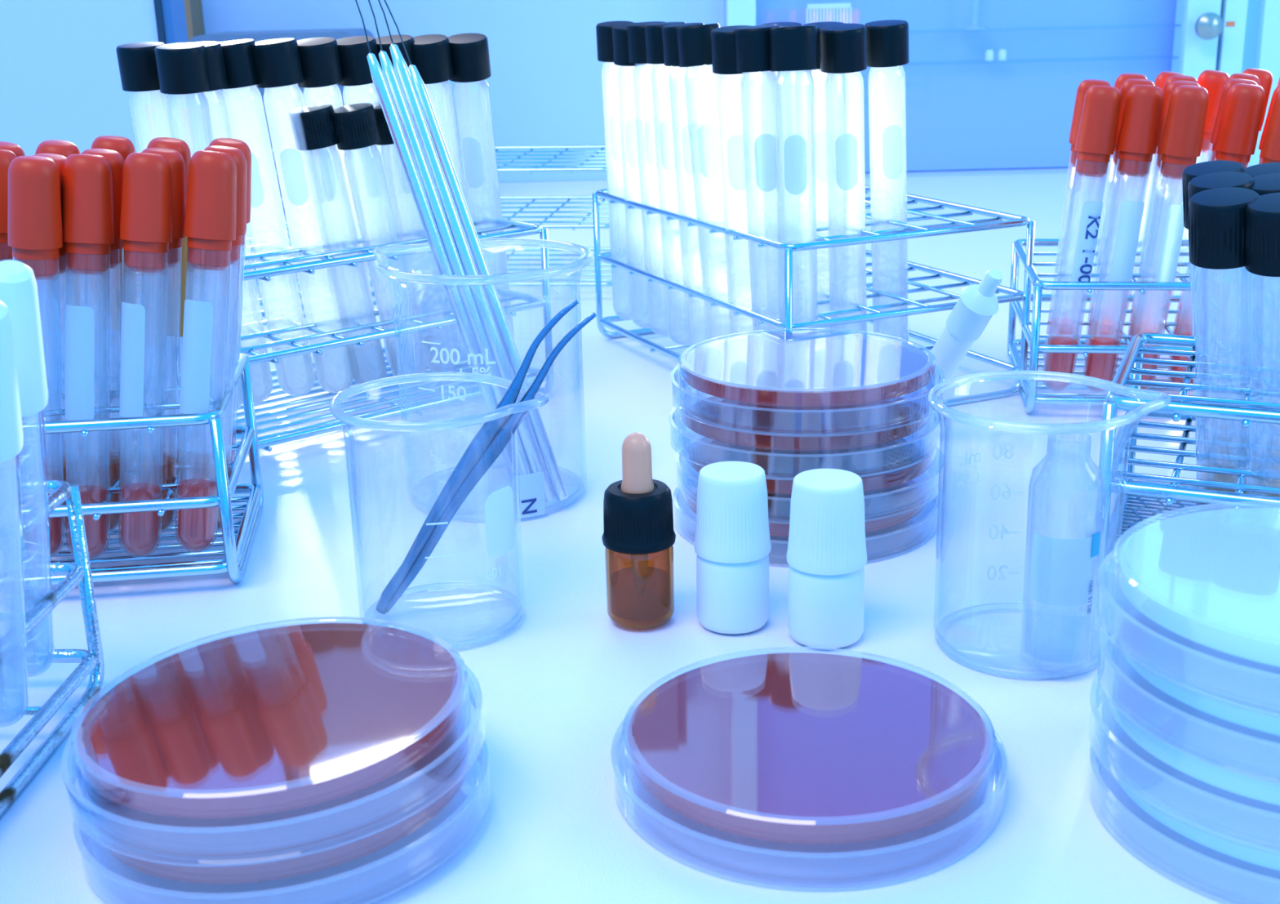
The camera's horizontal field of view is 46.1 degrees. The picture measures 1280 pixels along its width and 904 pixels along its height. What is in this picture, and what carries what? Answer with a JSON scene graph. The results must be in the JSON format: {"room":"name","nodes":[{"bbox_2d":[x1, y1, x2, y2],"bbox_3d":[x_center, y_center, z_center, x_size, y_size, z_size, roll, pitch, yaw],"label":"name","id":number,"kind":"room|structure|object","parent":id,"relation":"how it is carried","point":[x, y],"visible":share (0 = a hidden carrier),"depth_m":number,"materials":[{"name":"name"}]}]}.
{"room":"laboratory","nodes":[
{"label":"laboratory","id":0,"kind":"room"},
{"bbox_2d":[201,0,1157,186],"bbox_3d":[0.084,-0.609,1.371,4.600,2.500,0.080,-2,18,0],"label":"wall","id":1,"kind":"structure","parent":0,"point":[544,83],"depth_m":1.41,"materials":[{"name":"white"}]},
{"bbox_2d":[724,0,1279,177],"bbox_3d":[0.436,-0.691,1.267,0.731,0.898,0.074,-2,18,0],"label":"door","id":2,"kind":"structure","parent":0,"point":[962,109],"depth_m":1.40,"materials":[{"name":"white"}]},
{"bbox_3d":[0.126,0.991,0.486,4.600,0.020,2.730,-1,17,0],"label":"floor","id":3,"kind":"structure","parent":0,"visible":0},
{"bbox_2d":[0,165,1279,903],"bbox_3d":[0.110,0.381,0.891,3.400,0.900,1.429,-2,18,0],"label":"laboratory bench","id":4,"kind":"object","parent":3,"relation":"on","point":[557,687],"visible":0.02,"depth_m":0.46,"materials":[{"name":"white laminate"}]},
{"bbox_2d":[0,479,104,817],"bbox_3d":[-0.236,0.056,0.352,0.178,0.061,0.130,-2,18,0],"label":"wire rack","id":5,"kind":"object","parent":4,"relation":"on","point":[91,660],"visible":0.98,"depth_m":0.39,"materials":[{"name":"metal"}]},
{"bbox_2d":[0,301,28,727],"bbox_3d":[-0.144,0.018,0.336,0.014,0.113,0.054,-14,21,-33],"label":"tube","id":6,"kind":"object","parent":5,"relation":"in","point":[11,437],"visible":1,"depth_m":0.32,"materials":[{"name":"clear glass"}]},
{"bbox_2d":[0,260,54,676],"bbox_3d":[-0.149,0.008,0.364,0.014,0.115,0.050,-13,21,-33],"label":"tube","id":7,"kind":"object","parent":5,"relation":"in","point":[18,284],"visible":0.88,"depth_m":0.34,"materials":[{"name":"clear glass"}]},
{"bbox_2d":[0,0,210,284],"bbox_3d":[-0.705,-0.487,0.883,0.815,0.799,0.032,-2,18,0],"label":"housing","id":8,"kind":"object","parent":4,"relation":"on","point":[60,78],"visible":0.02,"depth_m":0.95,"materials":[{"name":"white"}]},
{"bbox_2d":[0,352,263,595],"bbox_3d":[-0.243,0.011,0.499,0.220,0.059,0.084,-4,18,-6],"label":"wire rack","id":9,"kind":"object","parent":4,"relation":"on","point":[236,551],"visible":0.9,"depth_m":0.49,"materials":[{"name":"silver metal"}]},
{"bbox_2d":[0,149,16,524],"bbox_3d":[-0.214,-0.036,0.500,0.016,0.127,0.034,10,21,33],"label":"tube","id":10,"kind":"object","parent":9,"relation":"in","point":[6,157],"visible":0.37,"depth_m":0.49,"materials":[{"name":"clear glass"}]},
{"bbox_2d":[7,155,64,558],"bbox_3d":[-0.187,-0.027,0.470,0.027,0.128,0.016,-5,18,-10],"label":"tube","id":11,"kind":"object","parent":9,"relation":"in","point":[34,217],"visible":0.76,"depth_m":0.45,"materials":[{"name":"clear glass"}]},
{"bbox_2d":[31,153,75,532],"bbox_3d":[-0.190,-0.032,0.486,0.033,0.127,0.016,6,19,21],"label":"tube","id":12,"kind":"object","parent":9,"relation":"in","point":[55,472],"visible":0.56,"depth_m":0.50,"materials":[{"name":"clear glass"}]},
{"bbox_2d":[35,139,84,485],"bbox_3d":[-0.202,-0.044,0.525,0.032,0.127,0.016,6,19,22],"label":"tube","id":13,"kind":"object","parent":9,"relation":"in","point":[65,148],"visible":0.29,"depth_m":0.52,"materials":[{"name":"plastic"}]},
{"bbox_2d":[46,269,81,485],"bbox_3d":[-0.199,-0.029,0.522,0.011,0.100,0.026,4,18,16],"label":"tube","id":14,"kind":"object","parent":9,"relation":"in","point":[53,291],"visible":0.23,"depth_m":0.52,"materials":[{"name":"clear glass"}]},
{"bbox_2d":[61,154,114,559],"bbox_3d":[-0.173,-0.029,0.473,0.016,0.127,0.032,8,20,28],"label":"tube","id":15,"kind":"object","parent":9,"relation":"in","point":[87,195],"visible":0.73,"depth_m":0.46,"materials":[{"name":"brown plastic"}]},
{"bbox_2d":[80,148,124,533],"bbox_3d":[-0.174,-0.034,0.489,0.029,0.127,0.016,2,18,10],"label":"tube","id":16,"kind":"object","parent":9,"relation":"in","point":[96,466],"visible":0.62,"depth_m":0.48,"materials":[{"name":"brown plastic"}]},
{"bbox_2d":[90,135,135,483],"bbox_3d":[-0.184,-0.046,0.528,0.028,0.128,0.016,-4,18,-7],"label":"tube","id":17,"kind":"object","parent":9,"relation":"in","point":[124,146],"visible":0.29,"depth_m":0.52,"materials":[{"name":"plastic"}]},
{"bbox_2d":[102,247,136,501],"bbox_3d":[-0.180,-0.029,0.521,0.011,0.100,0.028,8,20,26],"label":"tube","id":18,"kind":"object","parent":9,"relation":"in","point":[130,277],"visible":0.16,"depth_m":0.51,"materials":[{"name":"clear glass"}]},
{"bbox_2d":[118,152,173,556],"bbox_3d":[-0.156,-0.029,0.475,0.016,0.127,0.033,11,22,35],"label":"tube","id":19,"kind":"object","parent":9,"relation":"in","point":[146,220],"visible":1,"depth_m":0.47,"materials":[{"name":"brown plastic"}]},
{"bbox_2d":[136,147,186,533],"bbox_3d":[-0.155,-0.034,0.488,0.030,0.127,0.016,1,18,7],"label":"tube","id":20,"kind":"object","parent":9,"relation":"in","point":[149,465],"visible":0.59,"depth_m":0.48,"materials":[{"name":"brown plastic"}]},
{"bbox_2d":[142,137,191,449],"bbox_3d":[-0.165,-0.045,0.524,0.032,0.127,0.016,4,18,17],"label":"tube","id":21,"kind":"object","parent":9,"relation":"in","point":[153,346],"visible":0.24,"depth_m":0.52,"materials":[{"name":"clear glass"}]},
{"bbox_2d":[155,236,195,511],"bbox_3d":[-0.158,-0.027,0.513,0.024,0.100,0.011,-5,18,-12],"label":"tube","id":22,"kind":"object","parent":9,"relation":"in","point":[171,277],"visible":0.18,"depth_m":0.50,"materials":[{"name":"clear glass"}]},
{"bbox_2d":[174,150,237,552],"bbox_3d":[-0.138,-0.031,0.478,0.016,0.127,0.035,13,23,38],"label":"tube","id":23,"kind":"object","parent":9,"relation":"in","point":[211,209],"visible":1,"depth_m":0.47,"materials":[{"name":"brown plastic"}]},
{"bbox_2d":[189,145,247,532],"bbox_3d":[-0.138,-0.035,0.489,0.031,0.127,0.016,-5,18,-11],"label":"tube","id":24,"kind":"object","parent":9,"relation":"in","point":[203,467],"visible":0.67,"depth_m":0.48,"materials":[{"name":"brown plastic"}]},
{"bbox_2d":[196,137,251,474],"bbox_3d":[-0.144,-0.044,0.521,0.034,0.127,0.016,5,19,19],"label":"tube","id":25,"kind":"object","parent":9,"relation":"in","point":[214,292],"visible":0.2,"depth_m":0.51,"materials":[{"name":"clear glass"}]},
{"bbox_2d":[73,715,491,903],"bbox_3d":[-0.081,0.076,0.346,0.093,0.018,0.093,14,23,41],"label":"petri dish","id":26,"kind":"object","parent":4,"relation":"on","point":[317,842],"visible":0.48,"depth_m":0.32,"materials":[{"name":"orange"}]},
{"bbox_2d":[61,617,484,866],"bbox_3d":[-0.082,0.062,0.341,0.093,0.018,0.093,14,23,41],"label":"petri dish","id":27,"kind":"object","parent":26,"relation":"on","point":[273,720],"visible":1,"depth_m":0.33,"materials":[{"name":"orange"}]},
{"bbox_2d":[22,205,553,484],"bbox_3d":[-0.156,-0.050,0.651,0.218,0.080,0.103,-16,23,-39],"label":"wire rack","id":28,"kind":"object","parent":4,"relation":"on","point":[265,442],"visible":0.34,"depth_m":0.66,"materials":[{"name":"silver metal"}]},
{"bbox_2d":[115,41,210,395],"bbox_3d":[-0.197,-0.093,0.631,0.019,0.152,0.030,3,18,13],"label":"tube","id":29,"kind":"object","parent":28,"relation":"in","point":[137,65],"visible":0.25,"depth_m":0.60,"materials":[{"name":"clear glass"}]},
{"bbox_2d":[154,42,243,411],"bbox_3d":[-0.178,-0.088,0.613,0.020,0.152,0.031,-4,18,-9],"label":"tube","id":30,"kind":"object","parent":28,"relation":"in","point":[182,68],"visible":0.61,"depth_m":0.58,"materials":[{"name":"black"}]},
{"bbox_2d":[185,41,272,404],"bbox_3d":[-0.172,-0.091,0.622,0.019,0.152,0.032,3,18,13],"label":"tube","id":31,"kind":"object","parent":28,"relation":"in","point":[261,388],"visible":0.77,"depth_m":0.60,"materials":[{"name":"black"}]},
{"bbox_2d":[219,39,315,395],"bbox_3d":[-0.159,-0.096,0.636,0.033,0.152,0.019,-16,23,-38],"label":"tube","id":32,"kind":"object","parent":28,"relation":"in","point":[296,376],"visible":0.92,"depth_m":0.62,"materials":[{"name":"black"}]},
{"bbox_2d":[251,38,354,392],"bbox_3d":[-0.142,-0.097,0.638,0.033,0.152,0.019,-16,23,-39],"label":"tube","id":33,"kind":"object","parent":28,"relation":"in","point":[277,63],"visible":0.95,"depth_m":0.62,"materials":[{"name":"black"}]},
{"bbox_2d":[288,103,386,383],"bbox_3d":[-0.130,-0.086,0.649,0.034,0.125,0.019,-17,23,-40],"label":"tube","id":34,"kind":"object","parent":28,"relation":"in","point":[313,127],"visible":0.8,"depth_m":0.62,"materials":[{"name":"clear glass"}]},
{"bbox_2d":[296,37,382,377],"bbox_3d":[-0.131,-0.102,0.655,0.019,0.152,0.039,3,18,13],"label":"tube","id":35,"kind":"object","parent":28,"relation":"in","point":[319,57],"visible":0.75,"depth_m":0.62,"materials":[{"name":"black"}]},
{"bbox_2d":[331,102,426,385],"bbox_3d":[-0.113,-0.087,0.652,0.018,0.125,0.036,15,24,42],"label":"tube","id":36,"kind":"object","parent":28,"relation":"in","point":[355,125],"visible":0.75,"depth_m":0.63,"materials":[{"name":"black"}]},
{"bbox_2d":[336,35,421,368],"bbox_3d":[-0.115,-0.106,0.667,0.019,0.151,0.041,6,19,21],"label":"tube","id":37,"kind":"object","parent":28,"relation":"in","point":[353,51],"visible":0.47,"depth_m":0.64,"materials":[{"name":"black"}]},
{"bbox_2d":[372,102,456,372],"bbox_3d":[-0.100,-0.093,0.670,0.018,0.125,0.037,15,24,42],"label":"tube","id":38,"kind":"object","parent":28,"relation":"in","point":[444,336],"visible":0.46,"depth_m":0.69,"materials":[{"name":"black"}]},
{"bbox_2d":[375,34,453,359],"bbox_3d":[-0.102,-0.110,0.679,0.019,0.151,0.043,3,18,13],"label":"tube","id":39,"kind":"object","parent":28,"relation":"in","point":[402,181],"visible":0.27,"depth_m":0.65,"materials":[{"name":"black"}]},
{"bbox_2d":[411,34,467,359],"bbox_3d":[-0.088,-0.112,0.684,0.019,0.151,0.046,2,18,10],"label":"tube","id":40,"kind":"object","parent":28,"relation":"in","point":[432,56],"visible":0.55,"depth_m":0.65,"materials":[{"name":"black"}]},
{"bbox_2d":[447,32,514,333],"bbox_3d":[-0.072,-0.115,0.694,0.020,0.151,0.047,2,18,11],"label":"tube","id":41,"kind":"object","parent":28,"relation":"in","point":[469,52],"visible":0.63,"depth_m":0.66,"materials":[{"name":"black"}]},
{"bbox_2d":[188,27,386,213],"bbox_3d":[-0.301,-0.286,1.297,0.145,0.147,0.098,-2,18,0],"label":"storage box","id":42,"kind":"object","parent":4,"relation":"on","point":[244,106],"visible":0.47,"depth_m":1.25,"materials":[{"name":"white plastic"}]},
{"bbox_2d":[194,145,642,298],"bbox_3d":[-0.137,-0.147,0.958,0.263,0.079,0.123,1,18,7],"label":"wire rack","id":43,"kind":"object","parent":4,"relation":"on","point":[582,167],"visible":0.44,"depth_m":0.95,"materials":[{"name":"silver metal"}]},
{"bbox_2d":[328,372,549,650],"bbox_3d":[-0.060,0.017,0.445,0.056,0.070,0.056,-17,23,-40],"label":"glass beaker","id":44,"kind":"object","parent":4,"relation":"on","point":[499,505],"visible":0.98,"depth_m":0.43,"materials":[{"name":"clear glass"}]},
{"bbox_2d":[375,299,596,613],"bbox_3d":[-0.046,0.003,0.442,0.070,0.095,0.007,-2,18,0],"label":"tweezers","id":45,"kind":"object","parent":44,"relation":"in","point":[490,441],"visible":0.99,"depth_m":0.44,"materials":[{"name":"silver metal"}]},
{"bbox_2d":[373,238,593,520],"bbox_3d":[-0.055,-0.028,0.553,0.078,0.090,0.078,-5,18,-11],"label":"glass beaker","id":46,"kind":"object","parent":4,"relation":"on","point":[531,486],"visible":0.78,"depth_m":0.54,"materials":[{"name":"clear glass"}]},
{"bbox_2d":[355,0,521,483],"bbox_3d":[-0.069,-0.071,0.523,0.053,0.185,0.006,-2,18,-1],"label":"loop","id":47,"kind":"object","parent":46,"relation":"in","point":[381,86],"visible":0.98,"depth_m":0.52,"materials":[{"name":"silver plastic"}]},
{"bbox_2d":[368,0,533,475],"bbox_3d":[-0.065,-0.073,0.525,0.056,0.186,0.007,2,18,10],"label":"loop","id":48,"kind":"object","parent":46,"relation":"in","point":[390,75],"visible":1,"depth_m":0.52,"materials":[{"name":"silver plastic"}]},
{"bbox_2d":[377,0,554,502],"bbox_3d":[-0.061,-0.074,0.528,0.061,0.186,0.009,5,19,19],"label":"loop","id":49,"kind":"object","parent":46,"relation":"in","point":[525,430],"visible":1,"depth_m":0.53,"materials":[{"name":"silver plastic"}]},
{"bbox_2d":[383,0,568,500],"bbox_3d":[-0.058,-0.074,0.532,0.067,0.184,0.010,6,19,23],"label":"loop","id":50,"kind":"object","parent":46,"relation":"in","point":[534,416],"visible":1,"depth_m":0.53,"materials":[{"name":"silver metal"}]},
{"bbox_2d":[601,431,675,629],"bbox_3d":[0.000,0.022,0.443,0.022,0.058,0.022,-2,18,0],"label":"dropper bottle","id":51,"kind":"object","parent":4,"relation":"on","point":[638,517],"visible":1,"depth_m":0.43,"materials":[{"name":"orange glass"}]},
{"bbox_2d":[693,461,771,633],"bbox_3d":[0.027,0.028,0.441,0.022,0.047,0.022,-2,18,0],"label":"bottle","id":52,"kind":"object","parent":4,"relation":"on","point":[732,545],"visible":1,"depth_m":0.43,"materials":[{"name":"white plastic"}]},
{"bbox_2d":[672,469,939,555],"bbox_3d":[0.058,0.017,0.529,0.093,0.015,0.093,-2,18,0],"label":"petri dish","id":53,"kind":"object","parent":4,"relation":"on","point":[882,512],"visible":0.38,"depth_m":0.51,"materials":[{"name":"orange"}]},
{"bbox_2d":[675,429,943,512],"bbox_3d":[0.059,0.003,0.524,0.093,0.015,0.093,-2,18,0],"label":"petri dish","id":54,"kind":"object","parent":53,"relation":"on","point":[881,468],"visible":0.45,"depth_m":0.51,"materials":[{"name":"orange"}]},
{"bbox_2d":[668,386,939,467],"bbox_3d":[0.056,-0.012,0.520,0.093,0.015,0.093,-2,18,0],"label":"petri dish","id":55,"kind":"object","parent":54,"relation":"on","point":[796,428],"visible":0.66,"depth_m":0.50,"materials":[{"name":"orange"}]},
{"bbox_2d":[670,332,944,423],"bbox_3d":[0.057,-0.026,0.515,0.093,0.015,0.093,-2,18,0],"label":"petri dish","id":56,"kind":"object","parent":55,"relation":"on","point":[788,369],"visible":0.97,"depth_m":0.50,"materials":[{"name":"orange"}]},
{"bbox_2d":[610,652,1007,890],"bbox_3d":[0.040,0.071,0.357,0.093,0.015,0.093,-2,18,0],"label":"petri dish","id":57,"kind":"object","parent":4,"relation":"on","point":[805,748],"visible":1,"depth_m":0.35,"materials":[{"name":"orange"}]},
{"bbox_2d":[592,173,1035,406],"bbox_3d":[0.075,-0.081,0.730,0.125,0.080,0.200,-9,19,-23],"label":"wire rack","id":58,"kind":"object","parent":4,"relation":"on","point":[806,241],"visible":0.68,"depth_m":0.71,"materials":[{"name":"silver metal"}]},
{"bbox_2d":[595,21,644,319],"bbox_3d":[-0.009,-0.139,0.763,0.019,0.152,0.034,0,18,5],"label":"tube","id":59,"kind":"object","parent":58,"relation":"in","point":[603,29],"visible":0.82,"depth_m":0.74,"materials":[{"name":"clear glass"}]},
{"bbox_2d":[612,22,662,328],"bbox_3d":[0.000,-0.133,0.742,0.019,0.152,0.038,1,18,9],"label":"tube","id":60,"kind":"object","parent":58,"relation":"in","point":[620,55],"visible":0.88,"depth_m":0.72,"materials":[{"name":"black"}]},
{"bbox_2d":[626,21,680,336],"bbox_3d":[0.007,-0.129,0.729,0.019,0.152,0.029,6,19,21],"label":"tube","id":61,"kind":"object","parent":58,"relation":"in","point":[635,31],"visible":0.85,"depth_m":0.71,"materials":[{"name":"black"}]},
{"bbox_2d":[644,22,700,344],"bbox_3d":[0.016,-0.124,0.712,0.026,0.152,0.019,-13,21,-33],"label":"tube","id":62,"kind":"object","parent":58,"relation":"in","point":[653,32],"visible":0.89,"depth_m":0.70,"materials":[{"name":"black"}]},
{"bbox_2d":[662,22,721,349],"bbox_3d":[0.024,-0.118,0.693,0.027,0.152,0.019,-16,23,-39],"label":"tube","id":63,"kind":"object","parent":58,"relation":"in","point":[668,32],"visible":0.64,"depth_m":0.68,"materials":[{"name":"black"}]},
{"bbox_2d":[675,23,742,343],"bbox_3d":[0.032,-0.114,0.680,0.029,0.152,0.019,8,20,27],"label":"tube","id":64,"kind":"object","parent":58,"relation":"in","point":[694,42],"visible":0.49,"depth_m":0.66,"materials":[{"name":"black"}]},
{"bbox_2d":[711,25,766,337],"bbox_3d":[0.044,-0.105,0.650,0.019,0.152,0.034,7,19,25],"label":"tube","id":65,"kind":"object","parent":58,"relation":"in","point":[722,37],"visible":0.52,"depth_m":0.63,"materials":[{"name":"black"}]},
{"bbox_2d":[733,24,786,334],"bbox_3d":[0.052,-0.101,0.636,0.026,0.152,0.019,-7,18,-16],"label":"tube","id":66,"kind":"object","parent":58,"relation":"in","point":[751,43],"visible":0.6,"depth_m":0.61,"materials":[{"name":"black"}]},
{"bbox_2d":[760,22,802,333],"bbox_3d":[0.063,-0.114,0.677,0.019,0.152,0.032,0,18,6],"label":"tube","id":67,"kind":"object","parent":58,"relation":"in","point":[784,131],"visible":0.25,"depth_m":0.66,"materials":[{"name":"black"}]},
{"bbox_2d":[768,25,817,333],"bbox_3d":[0.064,-0.097,0.623,0.019,0.152,0.023,-6,18,-14],"label":"tube","id":68,"kind":"object","parent":58,"relation":"in","point":[792,48],"visible":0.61,"depth_m":0.60,"materials":[{"name":"black plastic"}]},
{"bbox_2d":[802,21,844,332],"bbox_3d":[0.083,-0.112,0.667,0.019,0.152,0.033,5,19,21],"label":"tube","id":69,"kind":"object","parent":58,"relation":"in","point":[822,157],"visible":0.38,"depth_m":0.65,"materials":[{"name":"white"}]},
{"bbox_2d":[819,23,866,335],"bbox_3d":[0.088,-0.105,0.646,0.019,0.152,0.036,4,18,18],"label":"tube","id":70,"kind":"object","parent":58,"relation":"in","point":[842,46],"visible":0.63,"depth_m":0.61,"materials":[{"name":"black"}]},
{"bbox_2d":[864,19,909,344],"bbox_3d":[0.110,-0.114,0.672,0.019,0.152,0.034,6,19,23],"label":"tube","id":71,"kind":"object","parent":58,"relation":"in","point":[887,41],"visible":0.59,"depth_m":0.64,"materials":[{"name":"black"}]},
{"bbox_2d":[786,468,866,648],"bbox_3d":[0.053,0.030,0.429,0.023,0.048,0.023,-2,18,0],"label":"bottle","id":72,"kind":"object","parent":4,"relation":"on","point":[826,555],"visible":1,"depth_m":0.42,"materials":[{"name":"white plastic"}]},
{"bbox_2d":[916,268,1002,410],"bbox_3d":[0.121,-0.041,0.588,0.016,0.068,0.051,-12,20,-30],"label":"tube","id":73,"kind":"object","parent":4,"relation":"on","point":[976,304],"visible":0.77,"depth_m":0.57,"materials":[{"name":"white plastic"}]},
{"bbox_2d":[927,370,1171,678],"bbox_3d":[0.108,0.019,0.418,0.057,0.073,0.057,-16,23,-39],"label":"glass beaker","id":74,"kind":"object","parent":4,"relation":"on","point":[1080,526],"visible":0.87,"depth_m":0.42,"materials":[{"name":"clear glass"}]},
{"bbox_2d":[1019,435,1104,673],"bbox_3d":[0.113,0.026,0.403,0.019,0.064,0.019,-2,18,0],"label":"bottle","id":75,"kind":"object","parent":74,"relation":"in","point":[1060,572],"visible":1,"depth_m":0.40,"materials":[{"name":"clear glass"}]},
{"bbox_2d":[1007,238,1279,413],"bbox_3d":[0.288,-0.056,0.667,0.234,0.059,0.109,1,18,9],"label":"wire rack","id":76,"kind":"object","parent":4,"relation":"on","point":[1029,397],"visible":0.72,"depth_m":0.66,"materials":[{"name":"silver metal"}]},
{"bbox_2d":[1043,79,1111,362],"bbox_3d":[0.191,-0.097,0.659,0.022,0.128,0.016,6,19,23],"label":"tube","id":77,"kind":"object","parent":76,"relation":"in","point":[1060,326],"visible":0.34,"depth_m":0.65,"materials":[{"name":"brown plastic"}]},
{"bbox_2d":[1042,84,1120,391],"bbox_3d":[0.184,-0.088,0.630,0.027,0.128,0.016,-7,18,-18],"label":"tube","id":78,"kind":"object","parent":76,"relation":"in","point":[1095,140],"visible":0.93,"depth_m":0.62,"materials":[{"name":"red plastic"}]},
{"bbox_2d":[1085,73,1147,344],"bbox_3d":[0.217,-0.107,0.687,0.020,0.128,0.016,12,22,36],"label":"tube","id":79,"kind":"object","parent":76,"relation":"in","point":[1103,310],"visible":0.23,"depth_m":0.68,"materials":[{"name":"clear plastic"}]},
{"bbox_2d":[1084,78,1154,363],"bbox_3d":[0.209,-0.097,0.656,0.022,0.128,0.016,8,20,27],"label":"tube","id":80,"kind":"object","parent":76,"relation":"in","point":[1100,326],"visible":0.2,"depth_m":0.65,"materials":[{"name":"clear glass"}]},
{"bbox_2d":[1082,84,1163,392],"bbox_3d":[0.201,-0.087,0.628,0.027,0.128,0.016,-7,18,-16],"label":"tube","id":81,"kind":"object","parent":76,"relation":"in","point":[1138,138],"visible":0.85,"depth_m":0.62,"materials":[{"name":"red plastic"}]},
{"bbox_2d":[1102,71,1183,334],"bbox_3d":[0.237,-0.115,0.714,0.034,0.127,0.016,8,20,27],"label":"tube","id":82,"kind":"object","parent":76,"relation":"in","point":[1162,77],"visible":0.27,"depth_m":0.71,"materials":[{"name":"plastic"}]},
{"bbox_2d":[1127,75,1198,339],"bbox_3d":[0.234,-0.104,0.677,0.016,0.128,0.026,-9,19,-22],"label":"tube","id":83,"kind":"object","parent":76,"relation":"in","point":[1144,313],"visible":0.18,"depth_m":0.67,"materials":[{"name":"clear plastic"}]},
{"bbox_2d":[1126,80,1199,345],"bbox_3d":[0.224,-0.094,0.646,0.016,0.128,0.026,-9,19,-24],"label":"tube","id":84,"kind":"object","parent":76,"relation":"in","point":[1140,326],"visible":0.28,"depth_m":0.64,"materials":[{"name":"brown plastic"}]},
{"bbox_2d":[1127,84,1208,388],"bbox_3d":[0.216,-0.086,0.621,0.016,0.128,0.026,-17,24,-41],"label":"tube","id":85,"kind":"object","parent":76,"relation":"in","point":[1181,144],"visible":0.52,"depth_m":0.60,"materials":[{"name":"red plastic"}]},
{"bbox_2d":[1142,70,1229,332],"bbox_3d":[0.258,-0.116,0.715,0.033,0.127,0.016,7,20,26],"label":"tube","id":86,"kind":"object","parent":76,"relation":"in","point":[1214,82],"visible":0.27,"depth_m":0.69,"materials":[{"name":"brown plastic"}]},
{"bbox_2d":[1168,78,1257,359],"bbox_3d":[0.247,-0.096,0.650,0.028,0.128,0.016,15,24,42],"label":"tube","id":87,"kind":"object","parent":76,"relation":"in","point":[1186,327],"visible":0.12,"depth_m":0.64,"materials":[{"name":"brown plastic"}]},
{"bbox_2d":[1168,83,1265,383],"bbox_3d":[0.238,-0.087,0.624,0.028,0.128,0.016,4,18,17],"label":"tube","id":88,"kind":"object","parent":76,"relation":"in","point":[1236,140],"visible":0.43,"depth_m":0.60,"materials":[{"name":"brown plastic"}]},
{"bbox_2d":[1208,92,1279,398],"bbox_3d":[0.248,-0.081,0.603,0.030,0.127,0.016,12,22,36],"label":"tube","id":89,"kind":"object","parent":76,"relation":"in","point":[1270,153],"visible":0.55,"depth_m":0.60,"materials":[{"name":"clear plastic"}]},
{"bbox_2d":[1211,84,1279,373],"bbox_3d":[0.257,-0.088,0.626,0.016,0.127,0.030,-16,23,-39],"label":"tube","id":90,"kind":"object","parent":76,"relation":"in","point":[1228,333],"visible":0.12,"depth_m":0.61,"materials":[{"name":"clear glass"}]},
{"bbox_2d":[1088,716,1279,903],"bbox_3d":[0.149,0.074,0.339,0.093,0.015,0.093,-2,18,0],"label":"petri dish","id":91,"kind":"object","parent":4,"relation":"on","point":[1253,837],"visible":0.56,"depth_m":0.32,"materials":[{"name":"white"}]},
{"bbox_2d":[1088,648,1279,834],"bbox_3d":[0.148,0.060,0.334,0.093,0.015,0.093,-2,18,0],"label":"petri dish","id":92,"kind":"object","parent":91,"relation":"on","point":[1243,766],"visible":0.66,"depth_m":0.32,"materials":[{"name":"white"}]},
{"bbox_2d":[1097,593,1279,758],"bbox_3d":[0.149,0.046,0.330,0.093,0.015,0.093,-2,18,0],"label":"petri dish","id":93,"kind":"object","parent":92,"relation":"on","point":[1209,680],"visible":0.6,"depth_m":0.32,"materials":[{"name":"white"}]},
{"bbox_2d":[1096,506,1279,684],"bbox_3d":[0.147,0.032,0.325,0.093,0.015,0.093,-2,18,0],"label":"petri dish","id":94,"kind":"object","parent":93,"relation":"on","point":[1210,578],"visible":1,"depth_m":0.33,"materials":[{"name":"white"}]},
{"bbox_2d":[1092,333,1279,581],"bbox_3d":[0.235,0.009,0.460,0.176,0.062,0.091,6,19,23],"label":"wire rack","id":95,"kind":"object","parent":4,"relation":"on","point":[1183,406],"visible":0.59,"depth_m":0.47,"materials":[{"name":"silver metal"}]},
{"bbox_2d":[1182,160,1244,467],"bbox_3d":[0.199,-0.045,0.523,0.036,0.112,0.020,-15,22,-37],"label":"vial","id":96,"kind":"object","parent":95,"relation":"in","point":[1191,171],"visible":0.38,"depth_m":0.50,"materials":[{"name":"black"}]},
{"bbox_2d":[1187,171,1254,488],"bbox_3d":[0.190,-0.035,0.495,0.036,0.112,0.020,-17,24,-41],"label":"vial","id":97,"kind":"object","parent":95,"relation":"in","point":[1224,179],"visible":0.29,"depth_m":0.47,"materials":[{"name":"black"}]},
{"bbox_2d":[1188,186,1259,511],"bbox_3d":[0.179,-0.025,0.462,0.036,0.112,0.020,-18,24,-42],"label":"test tube","id":98,"kind":"object","parent":95,"relation":"in","point":[1216,216],"visible":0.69,"depth_m":0.44,"materials":[{"name":"clear glass"}]},
{"bbox_2d":[1244,192,1279,493],"bbox_3d":[0.191,-0.022,0.451,0.020,0.112,0.038,15,24,43],"label":"test tube","id":99,"kind":"object","parent":95,"relation":"in","point":[1262,215],"visible":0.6,"depth_m":0.43,"materials":[{"name":"black"}]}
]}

